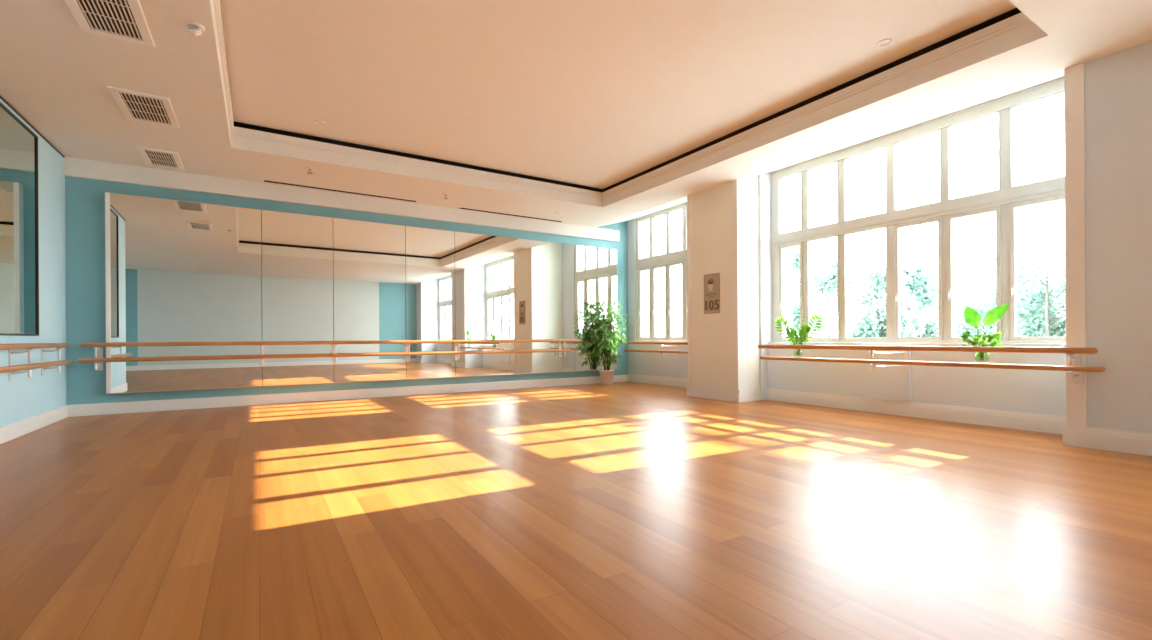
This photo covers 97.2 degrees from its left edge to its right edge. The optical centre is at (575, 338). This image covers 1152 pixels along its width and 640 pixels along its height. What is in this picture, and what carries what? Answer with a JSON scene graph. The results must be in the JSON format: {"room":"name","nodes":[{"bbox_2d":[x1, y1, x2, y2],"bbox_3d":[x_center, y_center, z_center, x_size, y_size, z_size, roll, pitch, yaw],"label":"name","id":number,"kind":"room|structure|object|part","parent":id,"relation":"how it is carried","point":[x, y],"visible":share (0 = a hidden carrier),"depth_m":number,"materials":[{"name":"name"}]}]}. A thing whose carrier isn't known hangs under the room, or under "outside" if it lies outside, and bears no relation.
{"room":"exercise studio","nodes":[
{"label":"exercise studio","id":0,"kind":"room"},
{"bbox_2d":[0,99,66,427],"bbox_3d":[-4.327,-0.759,0.528,2.030,3.770,14.880,0,0,-32],"label":"wall","id":1,"kind":"structure","parent":0,"point":[22,397],"depth_m":6.70,"materials":[{"name":"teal paint"}]},
{"bbox_2d":[0,102,38,335],"bbox_3d":[-6.035,-1.289,5.194,0.030,2.510,2.800,0,0,-32],"label":"framed mirror","id":2,"kind":"object","parent":1,"relation":"attached to","point":[19,205],"visible":1,"depth_m":5.88,"materials":[{"name":"black mirror"}]},
{"bbox_2d":[0,95,64,157],"bbox_3d":[-6.093,-2.623,5.257,0.012,0.020,4.860,0,0,-32],"label":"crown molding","id":3,"kind":"structure","parent":1,"relation":"attached to","point":[1,97],"depth_m":6.22,"materials":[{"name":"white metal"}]},
{"bbox_2d":[0,405,67,443],"bbox_3d":[-4.174,1.038,0.604,1.752,0.175,14.858,0,0,-32],"label":"baseboard","id":4,"kind":"structure","parent":1,"relation":"attached to","point":[9,432],"depth_m":6.18,"materials":[{"name":"white paint"}]},
{"bbox_2d":[0,343,71,380],"bbox_3d":[-6.096,0.265,5.516,0.251,0.417,3.282,0,0,-32],"label":"ballet barre","id":5,"kind":"object","parent":1,"relation":"attached to","point":[29,347],"visible":1,"depth_m":5.77,"materials":[{"name":"brown wood"}]},
{"bbox_3d":[-6.068,0.087,5.534,0.062,0.062,3.282,0,0,-32],"label":"rail","id":6,"kind":"part","parent":5,"relation":"part of","materials":[{"name":"brown wood"}]},
{"bbox_3d":[-5.973,0.313,5.498,0.062,0.062,3.122,0,0,-32],"label":"rail","id":7,"kind":"part","parent":5,"relation":"part of","materials":[{"name":"brown wood"}]},
{"bbox_2d":[65,176,628,404],"bbox_3d":[-3.056,-1.032,10.277,11.070,4.300,0.300,0,0,-32],"label":"wall","id":8,"kind":"structure","parent":0,"point":[84,198],"depth_m":7.83,"materials":[{"name":"teal paint"}]},
{"bbox_2d":[105,192,261,393],"bbox_3d":[-6.154,-0.671,8.073,1.957,2.984,0.149,0,0,-32],"label":"mirror panel","id":9,"kind":"object","parent":8,"relation":"attached to","point":[176,270],"visible":1,"depth_m":7.97,"materials":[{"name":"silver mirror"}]},
{"bbox_2d":[262,210,333,386],"bbox_3d":[-4.862,-0.679,8.896,1.091,2.984,0.124,0,0,-32],"label":"mirror panel","id":10,"kind":"object","parent":8,"relation":"attached to","point":[297,249],"visible":1,"depth_m":8.84,"materials":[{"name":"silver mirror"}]},
{"bbox_2d":[78,339,582,370],"bbox_3d":[-3.546,0.250,9.620,8.572,0.417,0.286,0,0,-32],"label":"ballet barre","id":11,"kind":"object","parent":8,"relation":"attached to","point":[96,346],"visible":1,"depth_m":8.71,"materials":[{"name":"brown wood"}]},
{"bbox_3d":[-3.613,0.299,9.446,8.272,0.062,0.062,0,0,-32],"label":"rail","id":12,"kind":"part","parent":11,"relation":"part of","materials":[{"name":"brown wood"}]},
{"bbox_3d":[-3.474,0.072,9.533,8.542,0.062,0.062,0,0,-32],"label":"rail","id":13,"kind":"part","parent":11,"relation":"part of","materials":[{"name":"brown wood"}]},
{"bbox_2d":[64,156,619,241],"bbox_3d":[-3.170,-2.516,9.993,9.990,0.270,0.070,0,0,-32],"label":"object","id":14,"kind":"object","parent":8,"relation":"attached to","point":[73,167],"visible":1,"depth_m":8.96,"materials":[{"name":"white paint"}]},
{"bbox_2d":[68,375,628,416],"bbox_3d":[-3.030,1.031,10.095,10.300,0.175,0.022,0,0,-32],"label":"baseboard","id":15,"kind":"structure","parent":8,"relation":"attached to","point":[77,410],"depth_m":8.99,"materials":[{"name":"white paint"}]},
{"bbox_2d":[333,218,405,382],"bbox_3d":[-3.858,-0.685,9.532,1.269,2.984,0.110,0,0,-32],"label":"mirror panel","id":16,"kind":"object","parent":8,"relation":"attached to","point":[369,273],"visible":0.82,"depth_m":9.48,"materials":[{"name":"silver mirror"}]},
{"bbox_2d":[405,226,454,379],"bbox_3d":[-2.904,-0.691,10.138,0.976,2.984,0.094,0,0,-32],"label":"mirror panel","id":17,"kind":"object","parent":8,"relation":"attached to","point":[429,253],"visible":0.91,"depth_m":10.09,"materials":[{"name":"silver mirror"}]},
{"bbox_2d":[454,232,575,376],"bbox_3d":[-1.260,-0.701,11.174,2.894,2.984,0.082,0,0,-32],"label":"mirror panel","id":18,"kind":"object","parent":8,"relation":"attached to","point":[506,288],"visible":1,"depth_m":11.08,"materials":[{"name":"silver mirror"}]},
{"bbox_2d":[574,245,617,371],"bbox_3d":[0.493,-0.711,12.293,1.250,2.984,0.045,0,0,-32],"label":"mirror panel","id":19,"kind":"object","parent":8,"relation":"attached to","point":[595,268],"visible":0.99,"depth_m":12.19,"materials":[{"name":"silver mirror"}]},
{"bbox_2d":[0,382,1151,639],"bbox_3d":[0.250,1.198,3.384,12.800,0.200,15.480,0,0,-32],"label":"floor","id":20,"kind":"structure","parent":0,"point":[617,510],"depth_m":3.00,"materials":[{"name":"brown wood"}]},
{"bbox_2d":[587,299,627,384],"bbox_3d":[0.772,0.076,11.937,0.990,2.038,0.780,0,0,-32],"label":"potted ficus","id":21,"kind":"object","parent":20,"relation":"on","point":[606,375],"visible":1,"depth_m":11.97,"materials":[{"name":"plant"}]},
{"bbox_3d":[0.787,-0.055,12.019,0.878,1.725,0.658,0,0,-32],"label":"stem","id":22,"kind":"part","parent":21,"relation":"part of","materials":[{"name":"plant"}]},
{"bbox_2d":[0,0,1151,226],"bbox_3d":[0.309,-3.037,3.437,13.000,0.730,15.480,0,0,-32],"label":"ceiling","id":23,"kind":"structure","parent":0,"point":[601,94],"depth_m":5.72,"materials":[{"name":"white paint"}]},
{"bbox_2d":[64,0,154,46],"bbox_3d":[-3.775,-2.636,4.077,0.490,0.022,0.900,0,0,-32],"label":"ceiling vent","id":24,"kind":"object","parent":23,"relation":"in","point":[125,20],"visible":1,"depth_m":4.18,"materials":[{"name":"white metal"}]},
{"bbox_2d":[107,86,179,128],"bbox_3d":[-4.926,-2.630,5.822,0.510,0.022,0.920,0,0,-32],"label":"ceiling vent","id":25,"kind":"object","parent":23,"relation":"in","point":[142,107],"visible":1,"depth_m":5.77,"materials":[{"name":"white metal"}]},
{"bbox_2d":[135,146,184,170],"bbox_3d":[-6.066,-2.623,7.427,0.460,0.022,0.850,0,0,-32],"label":"ceiling vent","id":26,"kind":"object","parent":23,"relation":"in","point":[158,158],"visible":1,"depth_m":7.38,"materials":[{"name":"white metal"}]},
{"bbox_2d":[186,22,204,36],"bbox_3d":[-3.231,-2.610,4.311,0.130,0.082,0.130,0,0,-32],"label":"smoke detector","id":27,"kind":"object","parent":23,"relation":"attached to","point":[196,29],"visible":1,"depth_m":4.28,"materials":[{"name":"white plastic"}]},
{"bbox_2d":[305,167,313,173],"bbox_3d":[-4.130,-2.603,7.877,0.124,0.091,0.124,0,0,-32],"label":"sprinkler","id":28,"kind":"object","parent":23,"relation":"attached to","point":[309,168],"visible":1,"depth_m":7.86,"materials":[{"name":"white metal"}]},
{"bbox_2d":[315,120,325,124],"bbox_3d":[-3.572,-3.013,7.095,0.150,0.011,0.150,0,0,-32],"label":"ceiling disc","id":29,"kind":"object","parent":23,"relation":"attached to","point":[319,122],"visible":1,"depth_m":7.09,"materials":[{"name":"white paint"}]},
{"bbox_2d":[260,179,417,201],"bbox_3d":[-4.159,-2.638,9.121,2.590,0.014,0.120,0,0,-32],"label":"ceiling vent","id":30,"kind":"object","parent":23,"relation":"in","point":[262,180],"visible":1,"depth_m":9.03,"materials":[{"name":"white metal"}]},
{"bbox_2d":[456,206,563,221],"bbox_3d":[-1.353,-2.655,10.924,2.480,0.014,0.120,0,0,-32],"label":"ceiling vent","id":31,"kind":"object","parent":23,"relation":"in","point":[458,207],"visible":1,"depth_m":10.85,"materials":[{"name":"metal"}]},
{"bbox_2d":[213,0,1031,197],"bbox_3d":[-0.288,-2.906,5.769,6.280,0.105,6.890,0,0,-32],"label":"trim","id":32,"kind":"structure","parent":23,"relation":"attached to","point":[1020,19],"depth_m":7.07,"materials":[{"name":"white paint"}]},
{"bbox_2d":[233,8,1020,191],"bbox_3d":[-0.289,-3.028,5.769,6.920,0.140,7.530,0,0,-32],"label":"shadow gap","id":33,"kind":"structure","parent":23,"relation":"attached to","point":[1014,11],"depth_m":7.44,"materials":[{"name":"black"}]},
{"bbox_2d":[876,39,891,46],"bbox_3d":[3.186,-3.054,5.248,0.140,0.011,0.140,0,0,-32],"label":"ceiling disc","id":34,"kind":"object","parent":23,"relation":"attached to","point":[884,42],"visible":1,"depth_m":5.24,"materials":[{"name":"white paint"}]},
{"bbox_2d":[599,369,614,384],"bbox_3d":[0.734,0.923,12.110,0.384,0.345,0.384,0,0,-32],"label":"pot","id":35,"kind":"object","parent":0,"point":[606,375],"depth_m":11.98,"materials":[{"name":"white ceramic"}]},
{"bbox_2d":[628,40,1151,433],"bbox_3d":[5.055,-1.080,6.221,1.420,4.300,15.180,0,0,-32],"label":"wall","id":36,"kind":"structure","parent":0,"point":[1118,85],"depth_m":6.25,"materials":[{"name":"white paint"}]},
{"bbox_2d":[620,341,687,357],"bbox_3d":[2.036,0.260,11.258,0.470,0.376,2.932,0,0,-32],"label":"ballet barre","id":37,"kind":"object","parent":36,"relation":"attached to","point":[661,351],"visible":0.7,"depth_m":11.20,"materials":[{"name":"brown wood"}]},
{"bbox_3d":[1.870,0.104,11.154,0.062,0.062,2.932,0,0,-32],"label":"rail","id":38,"kind":"part","parent":37,"relation":"part of","materials":[{"name":"brown wood"}]},
{"bbox_3d":[1.924,0.288,11.087,0.100,0.052,2.720,0,0,-32],"label":"rail","id":39,"kind":"part","parent":37,"relation":"part of","materials":[{"name":"brown wood"}]},
{"bbox_2d":[634,202,687,341],"bbox_3d":[2.087,-1.460,11.668,0.170,3.065,2.240,0,0,-32],"label":"window","id":40,"kind":"structure","parent":36,"relation":"in","point":[669,259],"depth_m":11.79,"materials":[{"name":"white paint"}]},
{"bbox_3d":[1.687,-2.410,12.358,0.048,0.940,0.410,0,0,-32],"label":"sash","id":41,"kind":"part","parent":40,"relation":"part of","materials":[{"name":"white glass"}]},
{"bbox_3d":[1.694,-0.850,12.357,0.060,1.720,0.410,0,0,-32],"label":"sash","id":42,"kind":"part","parent":40,"relation":"part of","materials":[{"name":"glass"}]},
{"bbox_3d":[1.980,-0.852,11.899,0.060,1.720,0.470,0,0,-32],"label":"sash","id":43,"kind":"part","parent":40,"relation":"part of","materials":[{"name":"glass"}]},
{"bbox_3d":[1.973,-2.412,11.900,0.048,0.940,0.470,0,0,-32],"label":"sash","id":44,"kind":"part","parent":40,"relation":"part of","materials":[{"name":"glass"}]},
{"bbox_3d":[2.054,0.058,11.641,0.070,0.030,2.220,0,0,-32],"label":"sill","id":45,"kind":"part","parent":40,"relation":"part of","materials":[{"name":"white paint"}]},
{"bbox_3d":[2.264,-2.414,11.434,0.048,0.940,0.470,0,0,-32],"label":"sash","id":46,"kind":"part","parent":40,"relation":"part of","materials":[{"name":"glass"}]},
{"bbox_3d":[2.272,-0.854,11.433,0.060,1.720,0.470,0,0,-32],"label":"sash","id":47,"kind":"part","parent":40,"relation":"part of","materials":[{"name":"white glass"}]},
{"bbox_3d":[2.556,-0.855,10.979,0.060,1.720,0.380,0,0,-32],"label":"sash","id":48,"kind":"part","parent":40,"relation":"part of","materials":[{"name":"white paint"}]},
{"bbox_2d":[704,273,719,313],"bbox_3d":[2.423,-0.800,9.068,0.026,0.710,0.370,0,0,-32],"label":"plaque","id":49,"kind":"object","parent":36,"relation":"attached to","point":[711,281],"visible":1,"depth_m":9.04,"materials":[{"name":"brown metal"}]},
{"bbox_2d":[687,63,1086,426],"bbox_3d":[3.549,-0.906,7.275,0.018,3.570,5.435,0,0,-32],"label":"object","id":50,"kind":"structure","parent":36,"relation":"attached to","point":[1074,76],"depth_m":5.04,"materials":[{"name":"white paint"}]},
{"bbox_2d":[628,374,1151,455],"bbox_3d":[4.819,0.971,6.243,1.078,0.200,14.880,0,0,-32],"label":"baseboard","id":51,"kind":"structure","parent":36,"relation":"attached to","point":[1138,443],"depth_m":6.56,"materials":[{"name":"white paint"}]},
{"bbox_2d":[768,76,1065,345],"bbox_3d":[4.527,-1.432,7.249,0.220,3.050,4.060,0,0,-32],"label":"window","id":52,"kind":"structure","parent":36,"relation":"in","point":[1004,201],"depth_m":6.87,"materials":[{"name":"white paint"}]},
{"bbox_3d":[3.687,-2.297,8.690,0.048,0.980,0.430,0,0,-32],"label":"sash","id":53,"kind":"part","parent":52,"relation":"part of","materials":[{"name":"white glass"}]},
{"bbox_3d":[3.694,-0.795,8.689,0.060,1.655,0.430,0,0,-32],"label":"sash","id":54,"kind":"part","parent":52,"relation":"part of","materials":[{"name":"clear glass"}]},
{"bbox_3d":[3.992,-2.299,8.203,0.048,0.980,0.540,0,0,-32],"label":"sash","id":55,"kind":"part","parent":52,"relation":"part of","materials":[{"name":"glass"}]},
{"bbox_3d":[3.999,-0.796,8.202,0.060,1.655,0.540,0,0,-32],"label":"sash","id":56,"kind":"part","parent":52,"relation":"part of","materials":[{"name":"clear glass"}]},
{"bbox_3d":[4.351,-2.301,7.628,0.048,0.980,0.645,0,0,-32],"label":"sash","id":57,"kind":"part","parent":52,"relation":"part of","materials":[{"name":"clear glass"}]},
{"bbox_3d":[4.358,-0.799,7.627,0.060,1.655,0.645,0,0,-32],"label":"sash","id":58,"kind":"part","parent":52,"relation":"part of","materials":[{"name":"clear glass"}]},
{"bbox_3d":[4.494,0.078,7.223,0.120,0.030,4.040,0,0,-32],"label":"sill","id":59,"kind":"part","parent":52,"relation":"part of","materials":[{"name":"white paint"}]},
{"bbox_3d":[4.731,-2.303,7.020,0.048,0.980,0.590,0,0,-32],"label":"sash","id":60,"kind":"part","parent":52,"relation":"part of","materials":[{"name":"clear glass"}]},
{"bbox_3d":[4.739,-0.801,7.019,0.060,1.655,0.590,0,0,-32],"label":"sash","id":61,"kind":"part","parent":52,"relation":"part of","materials":[{"name":"clear glass"}]},
{"bbox_3d":[5.072,-2.305,6.476,0.048,0.980,0.567,0,0,-32],"label":"sash","id":62,"kind":"part","parent":52,"relation":"part of","materials":[{"name":"glass"}]},
{"bbox_3d":[5.079,-0.803,6.475,0.060,1.655,0.567,0,0,-32],"label":"sash","id":63,"kind":"part","parent":52,"relation":"part of","materials":[{"name":"glass"}]},
{"bbox_3d":[5.413,-2.308,5.931,0.048,0.980,0.540,0,0,-32],"label":"sash","id":64,"kind":"part","parent":52,"relation":"part of","materials":[{"name":"clear glass"}]},
{"bbox_3d":[5.420,-0.805,5.930,0.060,1.655,0.540,0,0,-32],"label":"sash","id":65,"kind":"part","parent":52,"relation":"part of","materials":[{"name":"white glass"}]},
{"bbox_2d":[758,345,1104,384],"bbox_3d":[4.227,0.274,6.571,0.926,0.371,3.820,0,0,-32],"label":"ballet barre","id":66,"kind":"object","parent":36,"relation":"attached to","point":[1077,352],"visible":1,"depth_m":5.70,"materials":[{"name":"brown wood"}]},
{"bbox_3d":[3.862,0.122,6.338,0.062,0.062,3.792,0,0,-32],"label":"rail","id":67,"kind":"part","parent":66,"relation":"part of","materials":[{"name":"brown wood"}]},
{"bbox_3d":[3.961,0.301,6.404,0.165,0.048,3.820,0,0,-32],"label":"rail","id":68,"kind":"part","parent":66,"relation":"part of","materials":[{"name":"brown wood"}]},
{"bbox_3d":[4.475,0.204,5.594,0.132,0.140,0.132,0,0,-32],"label":"glass vase","id":69,"kind":"object","parent":66,"relation":"on","visible":0},
{"bbox_2d":[961,304,1008,360],"bbox_3d":[4.476,-0.064,5.567,0.191,0.615,0.433,0,0,-44],"label":"leaf sprig","id":70,"kind":"object","parent":69,"relation":"in","point":[972,317],"visible":0.88,"depth_m":5.57,"materials":[{"name":"green plant"}]},
{"bbox_3d":[4.476,0.054,5.591,0.076,0.381,0.282,0,0,-42],"label":"stem","id":71,"kind":"part","parent":70,"relation":"part of","materials":[{"name":"green plant"}]},
{"bbox_3d":[3.282,0.206,7.502,0.136,0.150,0.136,0,0,-32],"label":"glass vase","id":72,"kind":"object","parent":66,"relation":"on","visible":0},
{"bbox_2d":[774,304,824,354],"bbox_3d":[3.276,-0.123,7.471,0.153,0.752,0.807,0,0,-37],"label":"fern sprig","id":73,"kind":"object","parent":72,"relation":"in","point":[803,335],"visible":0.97,"depth_m":7.47,"materials":[{"name":"green plant"}]},
{"bbox_3d":[3.287,-0.118,7.492,0.083,0.741,0.600,0,0,-37],"label":"stem","id":74,"kind":"part","parent":73,"relation":"part of","materials":[{"name":"green plant"}]},
{"label":"outside","id":75,"kind":"structure","parent":0,"visible":0},
{"bbox_3d":[36.501,1.281,34.624,81.400,0.200,160.000,0,0,-32],"label":"paving","id":76,"kind":"object","parent":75,"visible":0},
{"bbox_2d":[793,246,823,333],"bbox_3d":[10.213,-2.014,25.183,3.926,6.712,3.434,0,0,-41],"label":"tree","id":77,"kind":"object","parent":76,"relation":"on","point":[796,294],"visible":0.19,"depth_m":24.39,"materials":[{"name":"green plant"}]},
{"bbox_2d":[796,253,861,336],"bbox_3d":[15.694,-1.971,31.552,3.487,6.560,4.454,0,0,-32],"label":"tree","id":78,"kind":"object","parent":76,"relation":"on","point":[827,278],"visible":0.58,"depth_m":30.81,"materials":[{"name":"green plant"}]},
{"bbox_2d":[847,264,915,336],"bbox_3d":[14.366,-1.083,24.310,3.253,4.803,2.885,0,0,-2],"label":"tree","id":79,"kind":"object","parent":76,"relation":"on","point":[870,292],"visible":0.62,"depth_m":23.69,"materials":[{"name":"green plant"}]},
{"bbox_2d":[871,253,937,336],"bbox_3d":[18.026,-1.637,27.917,3.783,5.868,4.049,0,0,-32],"label":"tree","id":80,"kind":"object","parent":76,"relation":"on","point":[924,297],"visible":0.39,"depth_m":26.59,"materials":[{"name":"green plant"}]},
{"bbox_2d":[881,267,956,336],"bbox_3d":[22.184,-1.737,33.063,4.366,6.012,3.847,0,0,23],"label":"tree","id":81,"kind":"object","parent":76,"relation":"on","point":[931,328],"visible":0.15,"depth_m":32.66,"materials":[{"name":"green plant"}]},
{"bbox_2d":[954,260,1045,336],"bbox_3d":[20.759,-1.260,25.143,4.924,5.083,4.727,0,0,-32],"label":"tree","id":82,"kind":"object","parent":76,"relation":"on","point":[981,303],"visible":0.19,"depth_m":24.73,"materials":[{"name":"green plant"}]},
{"bbox_2d":[967,261,1052,332],"bbox_3d":[25.420,-1.679,29.241,4.169,5.861,4.884,0,0,-32],"label":"tree","id":83,"kind":"object","parent":76,"relation":"on","point":[981,279],"visible":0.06,"depth_m":29.77,"materials":[{"name":"green plant"}]},
{"bbox_2d":[986,246,1064,335],"bbox_3d":[18.573,-1.189,19.921,3.644,4.958,4.190,0,0,-32],"label":"tree","id":84,"kind":"object","parent":76,"relation":"on","point":[1049,309],"visible":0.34,"depth_m":19.97,"materials":[{"name":"green plant"}]}
]}

